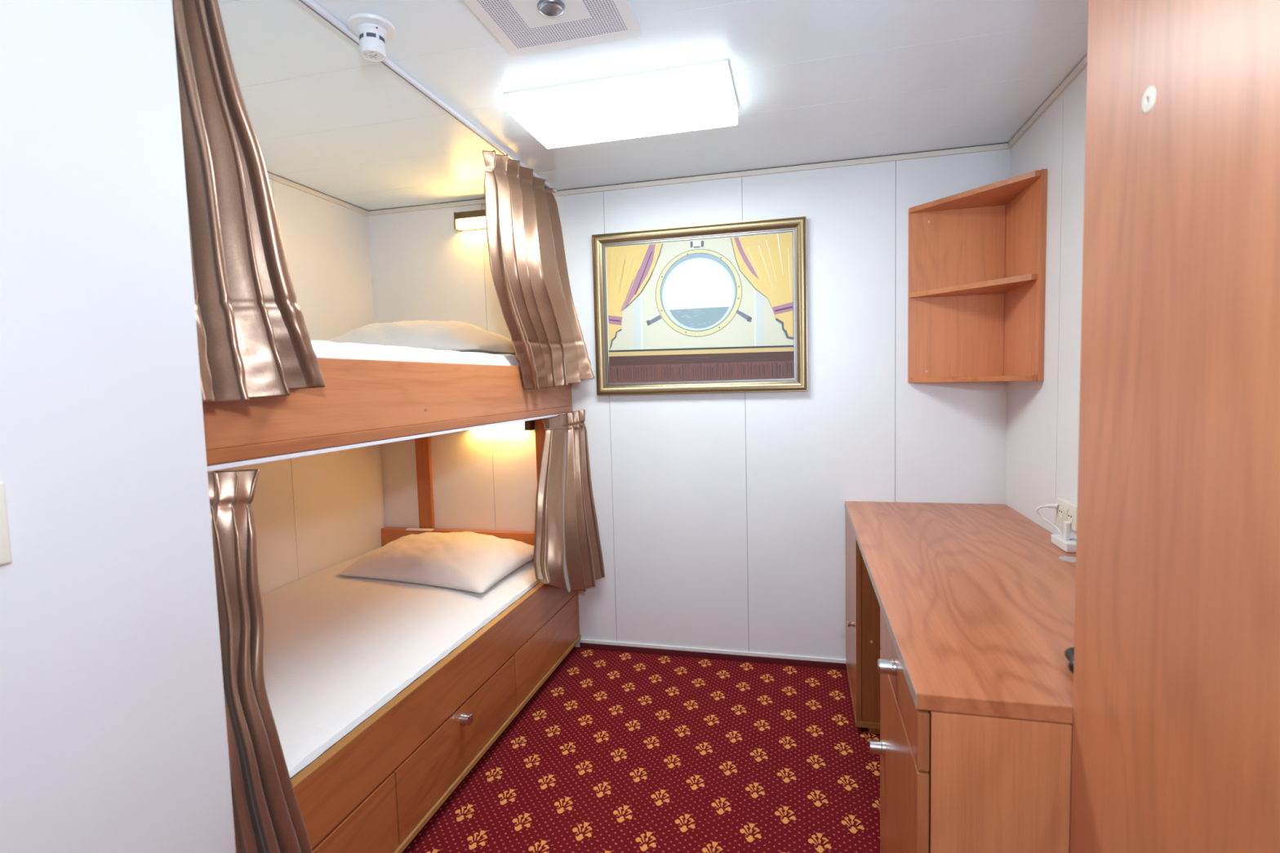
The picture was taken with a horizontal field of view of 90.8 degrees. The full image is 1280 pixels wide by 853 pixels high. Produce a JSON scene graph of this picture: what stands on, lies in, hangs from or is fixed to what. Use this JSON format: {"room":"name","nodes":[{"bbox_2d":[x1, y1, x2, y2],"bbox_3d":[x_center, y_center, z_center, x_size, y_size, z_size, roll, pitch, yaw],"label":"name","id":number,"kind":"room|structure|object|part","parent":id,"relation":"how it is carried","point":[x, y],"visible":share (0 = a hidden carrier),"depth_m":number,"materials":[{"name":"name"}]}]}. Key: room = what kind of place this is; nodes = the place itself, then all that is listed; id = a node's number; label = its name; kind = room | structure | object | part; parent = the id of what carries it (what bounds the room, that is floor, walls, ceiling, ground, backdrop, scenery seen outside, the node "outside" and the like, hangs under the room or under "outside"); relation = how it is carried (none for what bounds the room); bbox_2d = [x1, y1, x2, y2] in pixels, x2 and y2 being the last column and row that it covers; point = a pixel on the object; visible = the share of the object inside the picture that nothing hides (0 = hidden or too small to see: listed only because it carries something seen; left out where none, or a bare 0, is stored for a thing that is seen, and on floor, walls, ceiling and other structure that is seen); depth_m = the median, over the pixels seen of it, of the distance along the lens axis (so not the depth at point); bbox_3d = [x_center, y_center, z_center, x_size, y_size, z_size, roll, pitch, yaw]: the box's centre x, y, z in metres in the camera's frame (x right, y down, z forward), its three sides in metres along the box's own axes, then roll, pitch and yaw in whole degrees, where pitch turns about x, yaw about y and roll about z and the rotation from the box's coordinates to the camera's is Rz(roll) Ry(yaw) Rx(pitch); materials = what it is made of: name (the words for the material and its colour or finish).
{"room":"ship interior","nodes":[
{"label":"ship interior","id":0,"kind":"room"},
{"bbox_2d":[0,0,235,852],"bbox_3d":[-1.467,0.201,0.453,1.149,2.188,1.550,-1,4,14],"label":"wall partition","id":1,"kind":"structure","parent":0,"point":[113,738],"depth_m":0.90,"materials":[{"name":"white paint"}]},
{"bbox_2d":[0,481,11,564],"bbox_3d":[-0.794,0.122,0.744,0.015,0.102,0.082,-1,4,14],"label":"wall switch","id":2,"kind":"object","parent":1,"relation":"attached to","point":[5,548],"visible":1,"depth_m":0.78,"materials":[{"name":"beige plastic"}]},
{"bbox_2d":[207,178,385,595],"bbox_3d":[-1.810,0.132,1.568,0.060,2.288,3.550,-1,4,14],"label":"wall","id":3,"kind":"structure","parent":0,"point":[313,513],"depth_m":2.87,"materials":[{"name":"white paint"}]},
{"bbox_2d":[266,171,368,215],"bbox_3d":[-1.618,-1.004,2.227,0.011,0.024,1.988,-1,4,14],"label":"trim","id":4,"kind":"structure","parent":3,"relation":"attached to","point":[272,176],"depth_m":2.84,"materials":[{"name":"beige"}]},
{"bbox_2d":[401,646,879,852],"bbox_3d":[-0.326,1.237,1.311,3.045,0.061,3.610,-1,4,14],"label":"floor","id":5,"kind":"structure","parent":0,"point":[615,752],"depth_m":2.10,"materials":[{"name":"red carpet"}]},
{"bbox_2d":[202,357,581,852],"bbox_3d":[-1.052,0.481,2.206,1.089,1.362,1.997,-1,4,14],"label":"bunk bed","id":6,"kind":"object","parent":5,"relation":"on","point":[374,789],"visible":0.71,"depth_m":1.78,"materials":[{"name":"brown wood"}]},
{"bbox_3d":[-0.728,1.041,1.420,0.026,0.204,0.551,-1,4,14],"label":"drawer","id":7,"kind":"part","parent":6,"relation":"part of","materials":[{"name":"brown wood"}]},
{"bbox_2d":[207,412,566,471],"bbox_3d":[-0.583,0.010,2.038,0.031,0.010,1.965,-1,4,14],"label":"rail","id":8,"kind":"object","parent":6,"relation":"attached to","point":[237,464],"visible":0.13,"depth_m":1.51,"materials":[{"name":"white metal"}]},
{"bbox_2d":[207,469,312,852],"bbox_3d":[-0.726,0.554,1.202,0.155,0.949,0.242,-1,4,14],"label":"curtain","id":9,"kind":"object","parent":8,"relation":"hanging from","point":[268,818],"visible":0.66,"depth_m":1.18,"materials":[{"name":"brown fabric"}]},
{"bbox_2d":[533,409,604,592],"bbox_3d":[-0.329,0.346,2.782,0.132,0.821,0.475,0,4,26],"label":"curtain","id":10,"kind":"object","parent":8,"relation":"hanging from","point":[568,553],"visible":1,"depth_m":2.82,"materials":[{"name":"brown fabric"}]},
{"bbox_2d":[261,546,539,777],"bbox_3d":[-1.077,0.768,2.217,1.025,0.185,1.947,-1,4,14],"label":"mattress","id":11,"kind":"object","parent":6,"relation":"on","point":[337,649],"visible":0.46,"depth_m":2.05,"materials":[{"name":"white fabric"}]},
{"bbox_2d":[335,528,533,593],"bbox_3d":[-0.897,0.560,2.831,0.845,0.137,0.653,-1,4,14],"label":"pillow","id":12,"kind":"object","parent":11,"relation":"on","point":[467,561],"visible":0.98,"depth_m":2.67,"materials":[{"name":"white fabric"}]},
{"bbox_2d":[311,340,519,366],"bbox_3d":[-1.096,-0.146,2.171,1.027,0.226,1.986,-1,4,14],"label":"mattress","id":13,"kind":"object","parent":6,"relation":"on","point":[322,348],"visible":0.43,"depth_m":1.79,"materials":[{"name":"white fabric"}]},
{"bbox_2d":[327,320,515,355],"bbox_3d":[-0.976,-0.392,2.809,0.920,0.167,0.605,-1,4,14],"label":"pillow","id":14,"kind":"object","parent":13,"relation":"on","point":[453,335],"visible":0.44,"depth_m":2.59,"materials":[{"name":"white fabric"}]},
{"bbox_3d":[-1.100,0.229,3.220,0.076,0.592,0.021,-1,4,14],"label":"headboard post","id":15,"kind":"part","parent":6,"relation":"part of","materials":[{"name":"brown wood"}]},
{"bbox_3d":[-0.571,0.993,2.041,0.026,0.204,0.723,-1,4,14],"label":"drawer","id":16,"kind":"part","parent":6,"relation":"part of","materials":[{"name":"brown wood"}]},
{"bbox_3d":[-0.836,0.655,3.177,1.029,0.264,0.038,-1,4,14],"label":"headboard","id":17,"kind":"part","parent":6,"relation":"part of","materials":[{"name":"brown wood"}]},
{"bbox_3d":[-0.551,0.931,2.009,0.030,0.035,0.035,-1,4,14],"label":"knob","id":18,"kind":"part","parent":6,"relation":"part of","materials":[{"name":"silver metal"}]},
{"bbox_3d":[-0.549,1.101,2.126,0.041,0.018,1.994,-1,4,14],"label":"rail","id":19,"kind":"part","parent":6,"relation":"part of","materials":[{"name":"brown wood"}]},
{"bbox_3d":[-0.400,0.938,2.724,0.026,0.208,0.680,-1,4,14],"label":"panel","id":20,"kind":"part","parent":6,"relation":"part of","materials":[{"name":"brown wood"}]},
{"bbox_3d":[-0.420,0.223,3.048,0.158,0.592,0.023,-1,4,14],"label":"headboard post","id":21,"kind":"part","parent":6,"relation":"part of","materials":[{"name":"brown wood"}]},
{"bbox_3d":[-0.320,0.830,3.066,0.036,0.377,0.026,-1,4,14],"label":"corner post","id":22,"kind":"part","parent":6,"relation":"part of","materials":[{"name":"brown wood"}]},
{"bbox_2d":[844,501,1075,852],"bbox_3d":[0.976,0.757,1.856,0.658,0.752,1.728,-1,4,14],"label":"desk","id":23,"kind":"object","parent":5,"relation":"on","point":[960,618],"visible":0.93,"depth_m":1.27,"materials":[{"name":"brown wood"}]},
{"bbox_3d":[0.777,0.728,2.325,0.024,0.022,0.022,-1,4,14],"label":"knob","id":24,"kind":"part","parent":23,"relation":"part of","materials":[{"name":"silver metal"}]},
{"bbox_3d":[0.844,0.708,2.506,0.018,0.670,0.523,-1,4,14],"label":"door","id":25,"kind":"part","parent":23,"relation":"part of","materials":[{"name":"brown wood"}]},
{"bbox_3d":[1.085,0.732,2.186,0.604,0.690,0.018,-1,4,14],"label":"cabinet panel","id":26,"kind":"part","parent":23,"relation":"part of","materials":[{"name":"brown wood"}]},
{"bbox_3d":[0.567,0.768,1.512,0.034,0.033,0.033,-1,4,14],"label":"knob","id":27,"kind":"part","parent":23,"relation":"part of","materials":[{"name":"silver metal"}]},
{"bbox_3d":[0.516,0.503,1.321,0.034,0.033,0.033,-1,4,14],"label":"knob","id":28,"kind":"part","parent":23,"relation":"part of","materials":[{"name":"silver metal"}]},
{"bbox_3d":[0.552,0.870,1.343,0.018,0.598,0.512,-1,4,14],"label":"door","id":29,"kind":"part","parent":23,"relation":"part of","materials":[{"name":"brown wood"}]},
{"bbox_3d":[0.543,0.517,1.318,0.018,0.102,0.512,-1,4,14],"label":"drawer","id":30,"kind":"part","parent":23,"relation":"part of","materials":[{"name":"brown wood"}]},
{"bbox_3d":[0.604,0.838,1.073,0.208,0.718,0.018,-1,4,14],"label":"panel","id":31,"kind":"part","parent":23,"relation":"part of","materials":[{"name":"brown wood"}]},
{"bbox_2d":[1035,503,1076,552],"bbox_3d":[1.301,0.307,1.946,0.066,0.119,0.184,-1,4,5],"label":"power adapter","id":32,"kind":"object","parent":23,"relation":"on","point":[1064,541],"visible":0.98,"depth_m":1.91,"materials":[{"name":"white plastic"}]},
{"bbox_2d":[1064,647,1074,673],"bbox_3d":[0.788,0.423,1.137,0.034,0.029,0.082,1,5,29],"label":"handset","id":33,"kind":"object","parent":23,"relation":"on","point":[1069,652],"visible":0.38,"depth_m":1.15,"materials":[{"name":"black plastic"}]},
{"bbox_2d":[1069,0,1279,852],"bbox_3d":[0.736,0.148,0.392,0.396,2.186,1.132,-1,4,14],"label":"wardrobe","id":34,"kind":"object","parent":5,"relation":"on","point":[1175,738],"visible":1,"depth_m":0.72,"materials":[{"name":"brown wood"}]},
{"bbox_2d":[217,0,1088,210],"bbox_3d":[-0.393,-0.997,1.125,3.045,0.050,3.550,-1,4,14],"label":"ceiling","id":35,"kind":"structure","parent":0,"point":[815,81],"depth_m":1.90,"materials":[{"name":"white paint"}]},
{"bbox_2d":[346,13,395,62],"bbox_3d":[-0.666,-0.959,1.572,0.112,0.073,0.112,-1,4,14],"label":"smoke detector","id":36,"kind":"object","parent":35,"relation":"attached to","point":[372,30],"visible":1,"depth_m":1.55,"materials":[{"name":"white plastic"}]},
{"bbox_2d":[295,0,556,192],"bbox_3d":[-0.636,-1.018,1.980,0.025,0.014,1.970,-1,4,14],"label":"rail","id":37,"kind":"object","parent":35,"relation":"attached to","point":[313,6],"visible":0.79,"depth_m":1.84,"materials":[{"name":"white metal"}]},
{"bbox_2d":[172,0,325,401],"bbox_3d":[-0.762,-0.500,1.189,0.152,0.900,0.315,-1,4,14],"label":"curtain","id":38,"kind":"object","parent":37,"relation":"hanging from","point":[254,341],"visible":0.79,"depth_m":1.16,"materials":[{"name":"brown fabric"}]},
{"bbox_2d":[482,150,594,389],"bbox_3d":[-0.388,-0.607,2.581,0.206,0.902,0.730,-1,4,13],"label":"curtain","id":39,"kind":"object","parent":37,"relation":"hanging from","point":[526,251],"visible":1,"depth_m":2.50,"materials":[{"name":"brown fabric"}]},
{"bbox_2d":[462,0,641,55],"bbox_3d":[-0.214,-0.992,1.492,0.362,0.019,0.362,-1,4,14],"label":"ceiling vent","id":40,"kind":"object","parent":35,"relation":"in","point":[521,26],"visible":1,"depth_m":1.56,"materials":[{"name":"white plastic"}]},
{"bbox_3d":[-0.214,-0.992,1.492,0.164,0.002,0.144,-1,4,14],"label":"plate","id":41,"kind":"part","parent":40,"relation":"part of","materials":[{"name":"white plastic"}]},
{"bbox_2d":[503,59,738,148],"bbox_3d":[-0.046,-1.014,2.021,0.690,0.058,0.335,-1,4,14],"label":"ceiling lamp","id":42,"kind":"object","parent":35,"relation":"attached to","point":[699,96],"visible":1,"depth_m":1.94,"materials":[{"name":"white plastic"}]},
{"bbox_2d":[368,148,1010,659],"bbox_3d":[0.076,-0.015,2.949,3.045,2.288,0.060,-1,4,14],"label":"wall","id":43,"kind":"structure","parent":0,"point":[721,517],"depth_m":2.84,"materials":[{"name":"white paint"}]},
{"bbox_2d":[453,209,486,231],"bbox_3d":[-0.713,-0.990,3.010,0.354,0.081,0.057,-1,4,14],"label":"reading lamp","id":44,"kind":"object","parent":43,"relation":"attached to","point":[471,220],"visible":0.44,"depth_m":3.02,"materials":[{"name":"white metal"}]},
{"bbox_3d":[-0.707,-0.977,3.034,0.338,0.044,0.011,-1,4,14],"label":"plate","id":45,"kind":"part","parent":44,"relation":"part of","materials":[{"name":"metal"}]},
{"bbox_2d":[476,419,534,430],"bbox_3d":[-0.690,-0.018,3.079,0.356,0.073,0.057,-1,4,14],"label":"reading lamp","id":46,"kind":"object","parent":43,"relation":"attached to","point":[530,424],"visible":0.28,"depth_m":3.04,"materials":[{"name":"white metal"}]},
{"bbox_2d":[368,142,1010,216],"bbox_3d":[0.038,-1.091,2.838,2.925,0.024,0.011,-1,4,14],"label":"trim","id":47,"kind":"structure","parent":43,"relation":"attached to","point":[1001,146],"depth_m":2.73,"materials":[{"name":"beige"}]},
{"bbox_2d":[591,216,807,395],"bbox_3d":[0.252,-0.517,2.815,0.951,0.736,0.036,-1,4,14],"label":"painting","id":48,"kind":"object","parent":43,"relation":"attached to","point":[717,308],"visible":1,"depth_m":2.81,"materials":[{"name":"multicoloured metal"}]},
{"bbox_2d":[579,639,846,669],"bbox_3d":[0.610,1.052,2.860,1.864,0.043,0.010,-1,4,14],"label":"baseboard","id":49,"kind":"structure","parent":43,"relation":"attached to","point":[588,646],"depth_m":2.92,"materials":[{"name":"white plastic"}]},
{"bbox_2d":[907,168,1047,382],"bbox_3d":[1.243,-0.524,2.380,0.374,0.711,0.394,-1,4,14],"label":"corner shelf","id":50,"kind":"object","parent":43,"relation":"attached to","point":[976,257],"visible":1,"depth_m":2.52,"materials":[{"name":"brown wood"}]},
{"bbox_3d":[1.280,-0.538,2.565,0.355,0.709,0.018,-1,4,14],"label":"panel","id":51,"kind":"part","parent":50,"relation":"part of","materials":[{"name":"brown wood"}]},
{"bbox_3d":[1.242,-0.180,2.399,0.354,0.020,0.374,-1,4,14],"label":"shelf","id":52,"kind":"part","parent":50,"relation":"part of","materials":[{"name":"brown wood"}]},
{"bbox_3d":[1.235,-0.527,2.385,0.354,0.020,0.354,-1,4,14],"label":"shelf","id":53,"kind":"part","parent":50,"relation":"part of","materials":[{"name":"brown wood"}]},
{"bbox_3d":[1.224,-0.867,2.351,0.354,0.020,0.374,-1,4,14],"label":"shelf","id":54,"kind":"part","parent":50,"relation":"part of","materials":[{"name":"brown wood"}]},
{"bbox_3d":[1.416,-0.525,2.337,0.018,0.711,0.394,-1,4,14],"label":"panel","id":55,"kind":"part","parent":50,"relation":"part of","materials":[{"name":"brown wood"}]},
{"bbox_2d":[1005,66,1087,539],"bbox_3d":[1.084,0.106,0.838,0.060,2.288,3.550,-1,4,14],"label":"wall","id":56,"kind":"structure","parent":0,"point":[1042,417],"depth_m":2.06,"materials":[{"name":"white paint"}]},
{"bbox_2d":[1008,54,1087,147],"bbox_3d":[1.019,-0.972,0.765,0.011,0.024,3.538,-1,4,14],"label":"trim","id":57,"kind":"structure","parent":56,"relation":"attached to","point":[1082,64],"depth_m":2.06,"materials":[{"name":"beige"}]},
{"bbox_2d":[1055,497,1077,531],"bbox_3d":[1.317,0.268,1.936,0.027,0.076,0.153,-1,4,14],"label":"wall socket","id":58,"kind":"object","parent":56,"relation":"attached to","point":[1067,510],"visible":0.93,"depth_m":1.93,"materials":[{"name":"beige plastic"}]}
]}

